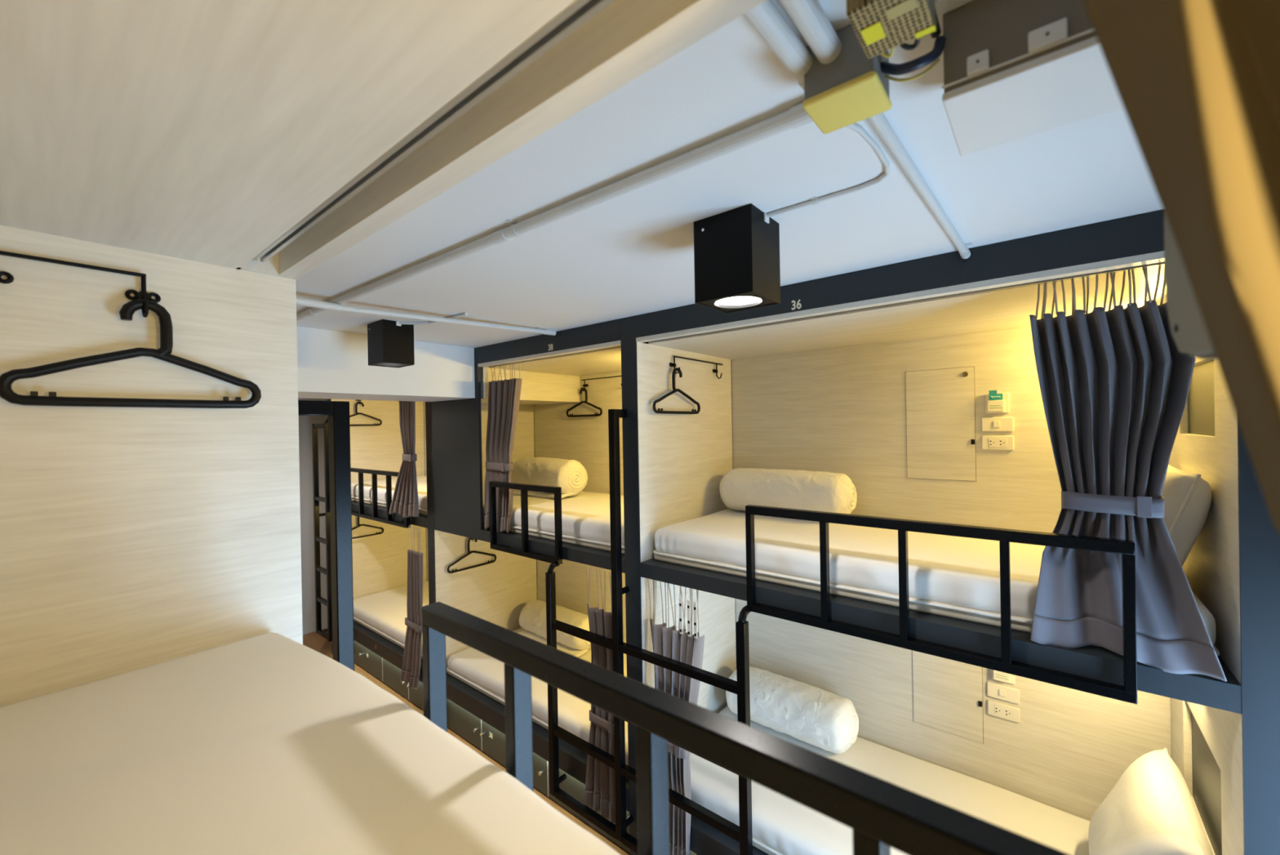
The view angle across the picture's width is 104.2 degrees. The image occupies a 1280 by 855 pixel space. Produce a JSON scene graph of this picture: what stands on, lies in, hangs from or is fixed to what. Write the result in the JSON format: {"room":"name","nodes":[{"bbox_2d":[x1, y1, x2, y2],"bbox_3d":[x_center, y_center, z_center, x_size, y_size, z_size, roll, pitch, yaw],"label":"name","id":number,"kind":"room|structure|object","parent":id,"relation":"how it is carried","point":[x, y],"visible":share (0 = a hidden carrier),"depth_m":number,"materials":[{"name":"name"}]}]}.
{"room":"dormitory","nodes":[
{"label":"dormitory","id":0,"kind":"room"},
{"bbox_2d":[297,397,327,634],"bbox_3d":[-4.227,0.909,5.003,0.100,2.784,3.620,-1,0,39],"label":"wall","id":1,"kind":"structure","parent":0,"point":[305,445],"depth_m":5.57,"materials":[{"name":"grey paint"}]},
{"bbox_2d":[302,627,630,854],"bbox_3d":[-1.368,2.280,2.691,7.420,0.050,3.620,-1,0,39],"label":"floor","id":2,"kind":"structure","parent":0,"point":[313,640],"depth_m":3.67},
{"bbox_2d":[327,398,432,709],"bbox_3d":[-2.048,0.872,4.768,2.025,2.782,0.976,-1,0,39],"label":"bunk bed","id":3,"kind":"object","parent":2,"relation":"on","point":[380,561],"visible":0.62,"depth_m":5.23,"materials":[{"name":"grey paint"}]},
{"bbox_2d":[311,418,332,641],"bbox_3d":[-3.044,0.974,4.864,0.348,2.132,0.140,-1,0,39],"label":"ladder","id":4,"kind":"object","parent":3,"relation":"attached to","point":[326,633],"visible":0.87,"depth_m":4.85,"materials":[{"name":"black metal"}]},
{"bbox_2d":[351,466,410,528],"bbox_3d":[-2.290,0.582,4.299,1.200,0.432,0.036,-1,0,39],"label":"rail","id":5,"kind":"object","parent":3,"relation":"attached to","point":[374,473],"visible":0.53,"depth_m":4.28,"materials":[{"name":"black metal"}]},
{"bbox_2d":[351,475,426,515],"bbox_3d":[-2.027,0.619,4.771,1.842,0.163,0.902,-1,0,39],"label":"mattress","id":6,"kind":"object","parent":3,"relation":"on","point":[421,480],"visible":0.19,"depth_m":4.58,"materials":[{"name":"beige fabric"}]},
{"bbox_2d":[353,580,429,658],"bbox_3d":[-2.006,1.796,4.772,1.842,0.143,0.904,-1,0,39],"label":"mattress","id":7,"kind":"object","parent":3,"relation":"on","point":[384,613],"visible":0.33,"depth_m":4.73,"materials":[{"name":"beige fabric"}]},
{"bbox_2d":[389,400,418,517],"bbox_3d":[-1.856,0.210,3.880,0.466,0.967,0.045,-1,0,40],"label":"curtain","id":8,"kind":"object","parent":3,"relation":"hanging from","point":[405,502],"visible":0.91,"depth_m":3.81,"materials":[{"name":"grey fabric"}]},
{"bbox_2d":[400,524,422,689],"bbox_3d":[-1.799,1.403,3.902,0.391,1.270,0.050,-1,0,39],"label":"curtain","id":9,"kind":"object","parent":3,"relation":"hanging from","point":[411,663],"visible":0.98,"depth_m":3.85,"materials":[{"name":"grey fabric"}]},
{"bbox_3d":[-2.756,-0.290,5.331,0.052,0.100,0.540,-1,0,39],"label":"hook rail","id":10,"kind":"object","parent":3,"relation":"attached to","visible":0},
{"bbox_2d":[349,401,382,426],"bbox_3d":[-2.894,-0.142,5.150,0.018,0.250,0.435,-1,0,39],"label":"hanger","id":11,"kind":"object","parent":10,"relation":"hanging from","point":[357,402],"visible":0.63,"depth_m":5.16,"materials":[{"name":"black plastic"}]},
{"bbox_3d":[-2.748,0.865,5.318,0.052,0.100,0.500,-1,0,39],"label":"hook rail","id":12,"kind":"object","parent":3,"relation":"attached to","visible":0},
{"bbox_2d":[351,516,383,538],"bbox_3d":[-2.874,1.010,5.152,0.018,0.250,0.435,-1,0,39],"label":"hanger","id":13,"kind":"object","parent":12,"relation":"hanging from","point":[358,524],"visible":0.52,"depth_m":5.18,"materials":[{"name":"black plastic"}]},
{"bbox_2d":[0,0,767,706],"bbox_3d":[-0.471,0.852,0.367,2.136,2.782,0.975,-1,0,39],"label":"wall","id":14,"kind":"structure","parent":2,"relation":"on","point":[221,153],"depth_m":0.96,"materials":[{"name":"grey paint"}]},
{"bbox_2d":[0,250,160,317],"bbox_3d":[-1.258,-0.291,0.916,0.052,0.100,0.554,-1,0,39],"label":"hook rail","id":15,"kind":"object","parent":14,"relation":"attached to","point":[143,294],"visible":0.93,"depth_m":1.07,"materials":[{"name":"black metal"}]},
{"bbox_2d":[0,298,261,408],"bbox_3d":[-1.095,-0.164,1.105,0.022,0.240,0.414,-1,0,39],"label":"hanger","id":16,"kind":"object","parent":15,"relation":"hanging from","point":[126,312],"visible":1,"depth_m":1.08,"materials":[{"name":"black plastic"}]},
{"bbox_2d":[0,631,620,854],"bbox_3d":[-0.466,0.597,0.382,1.932,0.168,0.939,-1,0,39],"label":"mattress","id":17,"kind":"object","parent":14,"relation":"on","point":[266,744],"visible":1,"depth_m":0.75,"materials":[{"name":"beige fabric"}]},
{"bbox_2d":[297,400,354,671],"bbox_3d":[-0.856,0.986,1.401,1.213,2.126,0.138,-1,0,39],"label":"door frame","id":18,"kind":"structure","parent":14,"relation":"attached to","point":[337,411],"depth_m":1.46,"materials":[{"name":"black metal"}]},
{"bbox_2d":[421,601,1070,854],"bbox_3d":[0.021,0.547,0.615,1.088,0.432,0.037,-1,0,39],"label":"rail","id":19,"kind":"object","parent":14,"relation":"attached to","point":[882,815],"visible":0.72,"depth_m":0.58,"materials":[{"name":"black metal"}]},
{"bbox_2d":[1082,0,1279,534],"bbox_3d":[0.381,0.000,0.199,0.362,0.906,0.090,-1,0,39],"label":"curtain","id":20,"kind":"object","parent":14,"relation":"hanging from","point":[1197,82],"visible":1,"depth_m":0.26,"materials":[{"name":"brown fabric"}]},
{"bbox_2d":[1164,213,1216,359],"bbox_3d":[0.697,-0.174,0.178,0.682,0.287,0.234,-1,0,39],"label":"air conditioner","id":21,"kind":"object","parent":14,"relation":"attached to","point":[1188,328],"visible":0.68,"depth_m":0.42,"materials":[{"name":"grey plastic"}]},
{"bbox_2d":[428,319,630,853],"bbox_3d":[-0.508,0.847,3.511,1.950,2.782,0.976,-1,0,39],"label":"bunk bed","id":22,"kind":"object","parent":2,"relation":"on","point":[553,368],"visible":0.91,"depth_m":3.69,"materials":[{"name":"grey paint"}]},
{"bbox_2d":[484,362,522,532],"bbox_3d":[-0.907,0.125,3.273,0.344,1.120,0.109,-1,0,39],"label":"curtain","id":23,"kind":"object","parent":22,"relation":"hanging from","point":[504,396],"visible":0.87,"depth_m":3.25,"materials":[{"name":"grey fabric"}]},
{"bbox_2d":[488,480,562,564],"bbox_3d":[-0.702,0.556,3.002,0.650,0.432,0.036,-1,0,39],"label":"rail","id":24,"kind":"object","parent":22,"relation":"attached to","point":[524,551],"visible":1,"depth_m":2.98,"materials":[{"name":"black metal"}]},
{"bbox_2d":[446,626,628,764],"bbox_3d":[-0.472,1.771,3.520,1.862,0.143,0.902,-1,0,39],"label":"mattress","id":25,"kind":"object","parent":22,"relation":"on","point":[479,670],"visible":0.21,"depth_m":3.34,"materials":[{"name":"beige fabric"}]},
{"bbox_2d":[517,599,591,657],"bbox_3d":[-0.665,1.575,3.976,0.775,0.254,0.343,-1,0,39],"label":"duvet","id":26,"kind":"object","parent":25,"relation":"on","point":[532,617],"visible":0.58,"depth_m":3.90,"materials":[{"name":"white fabric"}]},
{"bbox_2d":[482,490,624,553],"bbox_3d":[-0.493,0.594,3.519,1.862,0.163,0.900,-1,0,39],"label":"mattress","id":27,"kind":"object","parent":22,"relation":"on","point":[585,515],"visible":0.34,"depth_m":3.02,"materials":[{"name":"beige fabric"}]},
{"bbox_2d":[511,456,587,497],"bbox_3d":[-0.733,0.376,3.901,0.794,0.280,0.405,-1,0,39],"label":"duvet","id":28,"kind":"object","parent":27,"relation":"on","point":[571,475],"visible":0.76,"depth_m":3.67,"materials":[{"name":"white fabric"}]},
{"bbox_2d":[566,387,602,417],"bbox_3d":[-0.455,-0.204,4.016,0.407,0.235,0.020,-1,0,39],"label":"hanger","id":29,"kind":"object","parent":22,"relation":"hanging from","point":[584,388],"visible":1,"depth_m":3.99,"materials":[{"name":"black plastic"}]},
{"bbox_2d":[584,565,615,823],"bbox_3d":[-0.204,1.391,2.605,0.262,1.299,0.056,-1,0,39],"label":"curtain","id":30,"kind":"object","parent":22,"relation":"hanging from","point":[599,791],"visible":0.56,"depth_m":2.60,"materials":[{"name":"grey fabric"}]},
{"bbox_2d":[581,375,622,391],"bbox_3d":[-0.294,-0.342,3.892,0.489,0.100,0.052,-1,0,39],"label":"hook rail","id":31,"kind":"object","parent":22,"relation":"attached to","point":[584,385],"visible":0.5,"depth_m":3.99,"materials":[{"name":"black metal"}]},
{"bbox_3d":[-1.194,0.840,4.107,0.052,0.100,0.490,-1,0,39],"label":"hook rail","id":32,"kind":"object","parent":22,"relation":"attached to","visible":0},
{"bbox_2d":[447,537,496,573],"bbox_3d":[-1.323,0.985,3.937,0.018,0.250,0.435,-1,0,39],"label":"hanger","id":33,"kind":"object","parent":32,"relation":"hanging from","point":[469,552],"visible":0.92,"depth_m":3.91,"materials":[{"name":"black plastic"}]},
{"bbox_2d":[620,209,1279,854],"bbox_3d":[1.081,0.821,2.213,2.187,2.782,0.976,-1,0,39],"label":"bunk bed","id":34,"kind":"object","parent":2,"relation":"on","point":[881,378],"visible":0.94,"depth_m":2.29,"materials":[{"name":"grey paint"}]},
{"bbox_2d":[545,408,752,854],"bbox_3d":[-0.020,0.970,2.421,1.218,2.124,0.100,-1,0,39],"label":"ladder","id":35,"kind":"object","parent":34,"relation":"attached to","point":[743,833],"visible":0.92,"depth_m":2.44,"materials":[{"name":"black metal"}]},
{"bbox_2d":[647,577,704,854],"bbox_3d":[0.149,1.385,2.362,0.327,1.299,0.119,-1,0,41],"label":"curtain","id":36,"kind":"object","parent":34,"relation":"hanging from","point":[680,645],"visible":0.49,"depth_m":2.32,"materials":[{"name":"grey fabric"}]},
{"bbox_2d":[669,355,723,378],"bbox_3d":[0.349,-0.341,2.870,0.052,0.100,0.544,-1,0,39],"label":"hook rail","id":37,"kind":"object","parent":34,"relation":"attached to","point":[671,364],"visible":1,"depth_m":2.86,"materials":[{"name":"black metal"}]},
{"bbox_2d":[652,367,700,413],"bbox_3d":[0.202,-0.198,2.678,0.018,0.250,0.435,-1,0,39],"label":"hanger","id":38,"kind":"object","parent":37,"relation":"hanging from","point":[660,411],"visible":0.99,"depth_m":2.65,"materials":[{"name":"black plastic"}]},
{"bbox_2d":[688,705,1090,854],"bbox_3d":[1.086,1.745,2.247,1.907,0.143,0.902,-1,0,39],"label":"mattress","id":39,"kind":"object","parent":34,"relation":"on","point":[781,824],"visible":0.36,"depth_m":2.23,"materials":[{"name":"beige fabric"}]},
{"bbox_2d":[725,666,858,753],"bbox_3d":[0.822,1.536,2.762,0.714,0.260,0.313,-1,0,39],"label":"bolster pillow","id":40,"kind":"object","parent":39,"relation":"on","point":[828,721],"visible":0.87,"depth_m":2.61,"materials":[{"name":"white fabric"}]},
{"bbox_2d":[1088,747,1213,854],"bbox_3d":[1.700,1.416,1.682,0.269,0.426,0.625,-1,0,39],"label":"pillow","id":41,"kind":"object","parent":39,"relation":"on","point":[1150,809],"visible":1,"depth_m":1.65,"materials":[{"name":"white fabric"}]},
{"bbox_2d":[653,508,1219,656],"bbox_3d":[1.067,0.568,2.248,1.907,0.163,0.894,-1,0,39],"label":"mattress","id":42,"kind":"object","parent":34,"relation":"on","point":[958,577],"visible":0.63,"depth_m":1.97,"materials":[{"name":"beige fabric"}]},
{"bbox_2d":[719,467,857,513],"bbox_3d":[0.804,0.357,2.784,0.749,0.246,0.297,-1,0,39],"label":"bolster pillow","id":43,"kind":"object","parent":42,"relation":"on","point":[740,487],"visible":0.85,"depth_m":2.64,"materials":[{"name":"white fabric"}]},
{"bbox_2d":[1161,464,1212,566],"bbox_3d":[1.696,0.301,1.641,0.202,0.349,0.564,-1,0,39],"label":"pillow","id":44,"kind":"object","parent":42,"relation":"on","point":[1188,496],"visible":0.36,"depth_m":1.43,"materials":[{"name":"white fabric"}]},
{"bbox_2d":[745,504,1137,703],"bbox_3d":[0.890,0.530,1.702,1.144,0.432,0.036,-1,0,39],"label":"rail","id":45,"kind":"object","parent":34,"relation":"attached to","point":[1127,692],"visible":0.99,"depth_m":1.56,"materials":[{"name":"black metal"}]},
{"bbox_2d":[985,392,1008,413],"bbox_3d":[1.662,-0.113,2.318,0.089,0.091,0.024,-1,0,39],"label":"switch","id":46,"kind":"object","parent":34,"relation":"attached to","point":[992,406],"visible":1,"depth_m":2.31,"materials":[{"name":"white plastic"}]},
{"bbox_2d":[988,389,1002,399],"bbox_3d":[1.652,-0.150,2.313,0.052,0.046,0.004,-1,0,39],"label":"card","id":47,"kind":"object","parent":46,"relation":"in","point":[993,394],"visible":1,"depth_m":2.31,"materials":[{"name":"teal"}]},
{"bbox_2d":[981,417,1013,431],"bbox_3d":[1.666,-0.015,2.323,0.121,0.065,0.014,-1,0,39],"label":"light switch","id":48,"kind":"object","parent":34,"relation":"attached to","point":[988,424],"visible":1,"depth_m":2.32,"materials":[{"name":"white plastic"}]},
{"bbox_2d":[982,435,1013,449],"bbox_3d":[1.669,0.071,2.324,0.121,0.065,0.012,-1,0,39],"label":"power outlet","id":49,"kind":"object","parent":34,"relation":"attached to","point":[988,442],"visible":1,"depth_m":2.32,"materials":[{"name":"white plastic"}]},
{"bbox_2d":[988,438,1007,447],"bbox_3d":[1.667,0.071,2.319,0.070,0.043,0.001,-1,0,39],"label":"socket","id":50,"kind":"object","parent":49,"relation":"attached to","point":[993,442],"depth_m":2.32,"materials":[{"name":"white plastic"}]},
{"bbox_2d":[986,681,1019,703],"bbox_3d":[1.693,1.237,2.322,0.121,0.065,0.014,-1,0,39],"label":"light switch","id":51,"kind":"object","parent":34,"relation":"attached to","point":[997,691],"visible":1,"depth_m":2.32,"materials":[{"name":"white plastic"}]},
{"bbox_2d":[991,669,1015,684],"bbox_3d":[1.688,1.139,2.317,0.089,0.091,0.024,-1,0,39],"label":"switch","id":52,"kind":"object","parent":34,"relation":"attached to","point":[997,675],"visible":0.56,"depth_m":2.31,"materials":[{"name":"white plastic"}]},
{"bbox_2d":[987,699,1019,722],"bbox_3d":[1.695,1.323,2.323,0.121,0.065,0.012,-1,0,39],"label":"power outlet","id":53,"kind":"object","parent":34,"relation":"attached to","point":[996,708],"visible":1,"depth_m":2.32,"materials":[{"name":"white plastic"}]},
{"bbox_2d":[994,704,1013,719],"bbox_3d":[1.693,1.323,2.318,0.070,0.043,0.001,-1,0,39],"label":"socket","id":54,"kind":"object","parent":53,"relation":"attached to","point":[1005,711],"depth_m":2.32,"materials":[{"name":"white plastic"}]},
{"bbox_2d":[1029,266,1226,680],"bbox_3d":[1.347,0.089,1.417,0.381,1.120,0.180,-1,0,39],"label":"curtain","id":55,"kind":"object","parent":34,"relation":"hanging from","point":[1114,384],"visible":0.94,"depth_m":1.41,"materials":[{"name":"grey fabric"}]},
{"bbox_2d":[295,0,1163,347],"bbox_3d":[-1.419,-0.569,2.685,7.420,0.080,3.620,-1,0,39],"label":"ceiling","id":56,"kind":"structure","parent":0,"point":[630,254],"depth_m":1.22,"materials":[{"name":"white paint"}]},
{"bbox_2d":[296,325,475,401],"bbox_3d":[-1.771,-0.354,3.001,0.570,0.336,1.378,-1,0,39],"label":"beam","id":57,"kind":"structure","parent":56,"relation":"attached to","point":[331,364],"depth_m":2.88,"materials":[{"name":"white paint"}]},
{"bbox_2d":[367,319,414,367],"bbox_3d":[-1.278,-0.425,2.555,0.179,0.210,0.157,-1,0,39],"label":"ceiling spotlight","id":58,"kind":"object","parent":56,"relation":"attached to","point":[390,344],"visible":0.98,"depth_m":2.50,"materials":[{"name":"black metal"}]},
{"bbox_2d":[296,297,555,335],"bbox_3d":[-0.938,-0.506,2.304,0.044,0.065,1.358,-1,0,42],"label":"conduit pipe","id":59,"kind":"object","parent":56,"relation":"attached to","point":[300,301],"visible":0.86,"depth_m":2.20,"materials":[{"name":"white plastic"}]},
{"bbox_2d":[399,312,467,324],"bbox_3d":[-1.000,-0.529,2.449,0.435,0.014,0.078,-1,0,23],"label":"cable conduit","id":60,"kind":"object","parent":56,"relation":"attached to","point":[463,313],"visible":0.92,"depth_m":2.50,"materials":[{"name":"white plastic"}]},
{"bbox_2d":[296,102,813,321],"bbox_3d":[-0.746,-0.521,1.656,2.703,0.036,0.055,-1,0,38],"label":"conduit pipe","id":61,"kind":"object","parent":56,"relation":"attached to","point":[796,117],"visible":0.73,"depth_m":1.11,"materials":[{"name":"white"}]},
{"bbox_2d":[693,203,780,313],"bbox_3d":[0.266,-0.447,1.353,0.174,0.218,0.169,-1,0,39],"label":"ceiling spotlight","id":62,"kind":"object","parent":56,"relation":"attached to","point":[736,251],"visible":1,"depth_m":1.29,"materials":[{"name":"black metal"}]},
{"bbox_2d":[766,123,889,217],"bbox_3d":[0.444,-0.553,1.103,0.199,0.015,0.411,-1,0,-4],"label":"cable conduit","id":63,"kind":"object","parent":56,"relation":"attached to","point":[855,127],"visible":0.92,"depth_m":1.13,"materials":[{"name":"white plastic"}]},
{"bbox_2d":[802,24,892,133],"bbox_3d":[0.303,-0.511,0.731,0.102,0.088,0.095,-1,0,39],"label":"junction box","id":64,"kind":"object","parent":56,"relation":"attached to","point":[852,88],"visible":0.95,"depth_m":0.71,"materials":[{"name":"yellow plastic"}]},
{"bbox_2d":[742,0,813,90],"bbox_3d":[0.190,-0.529,0.675,0.036,0.036,0.300,-1,0,41],"label":"conduit pipe","id":65,"kind":"object","parent":64,"relation":"attached to","point":[766,19],"visible":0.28,"depth_m":0.66,"materials":[{"name":"white"}]},
{"bbox_2d":[779,0,841,64],"bbox_3d":[0.220,-0.529,0.644,0.036,0.036,0.290,-1,0,39],"label":"conduit pipe","id":66,"kind":"object","parent":64,"relation":"attached to","point":[809,17],"visible":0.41,"depth_m":0.65,"materials":[{"name":"white plastic"}]},
{"bbox_2d":[884,57,940,82],"bbox_3d":[0.372,-0.489,0.686,0.070,0.031,0.017,-1,0,39],"label":"cable","id":67,"kind":"object","parent":64,"relation":"attached to","point":[900,80],"visible":1,"depth_m":0.68,"materials":[{"name":"yellow plastic"}]},
{"bbox_2d":[880,35,946,75],"bbox_3d":[0.367,-0.498,0.674,0.082,0.045,0.034,-1,0,28],"label":"cable","id":68,"kind":"object","parent":64,"relation":"attached to","point":[895,69],"visible":1,"depth_m":0.66,"materials":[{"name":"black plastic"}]},
{"bbox_2d":[845,0,936,58],"bbox_3d":[0.282,-0.507,0.561,0.080,0.095,0.114,-1,0,39],"label":"supplies","id":69,"kind":"object","parent":56,"relation":"attached to","point":[880,26],"visible":1,"depth_m":0.57,"materials":[{"name":"metal"}]},
{"bbox_2d":[880,47,894,58],"bbox_3d":[0.314,-0.491,0.636,0.019,0.034,0.044,-1,0,10],"label":"cable","id":70,"kind":"object","parent":69,"relation":"attached to","point":[885,55],"visible":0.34,"depth_m":0.64,"materials":[{"name":"yellow plastic"}]},
{"bbox_2d":[899,38,920,50],"bbox_3d":[0.332,-0.494,0.619,0.030,0.032,0.041,-1,0,39],"label":"cable","id":71,"kind":"object","parent":69,"relation":"attached to","point":[904,46],"visible":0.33,"depth_m":0.63,"materials":[{"name":"black plastic"}]},
{"bbox_2d":[866,112,972,258],"bbox_3d":[0.704,-0.547,1.196,0.044,0.034,1.039,-1,0,40],"label":"conduit pipe","id":72,"kind":"object","parent":56,"relation":"attached to","point":[879,122],"visible":0.91,"depth_m":1.06,"materials":[{"name":"white"}]},
{"bbox_2d":[930,9,941,38],"bbox_3d":[0.320,-0.538,0.568,0.015,0.033,0.258,-1,0,37],"label":"cable","id":73,"kind":"object","parent":56,"relation":"attached to","point":[935,34],"visible":0.32,"depth_m":0.66,"materials":[{"name":"black plastic"}]},
{"bbox_2d":[942,0,1123,156],"bbox_3d":[0.620,-0.502,0.612,0.406,0.118,0.192,-1,0,39],"label":"ceiling box","id":74,"kind":"object","parent":56,"relation":"attached to","point":[1014,69],"visible":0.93,"depth_m":0.65,"materials":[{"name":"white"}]},
{"bbox_2d":[423,359,1171,728],"bbox_3d":[-0.280,0.841,4.051,7.420,2.784,0.100,-1,0,39],"label":"wall","id":75,"kind":"structure","parent":0,"point":[731,359],"depth_m":4.53,"materials":[{"name":"beige wood"}]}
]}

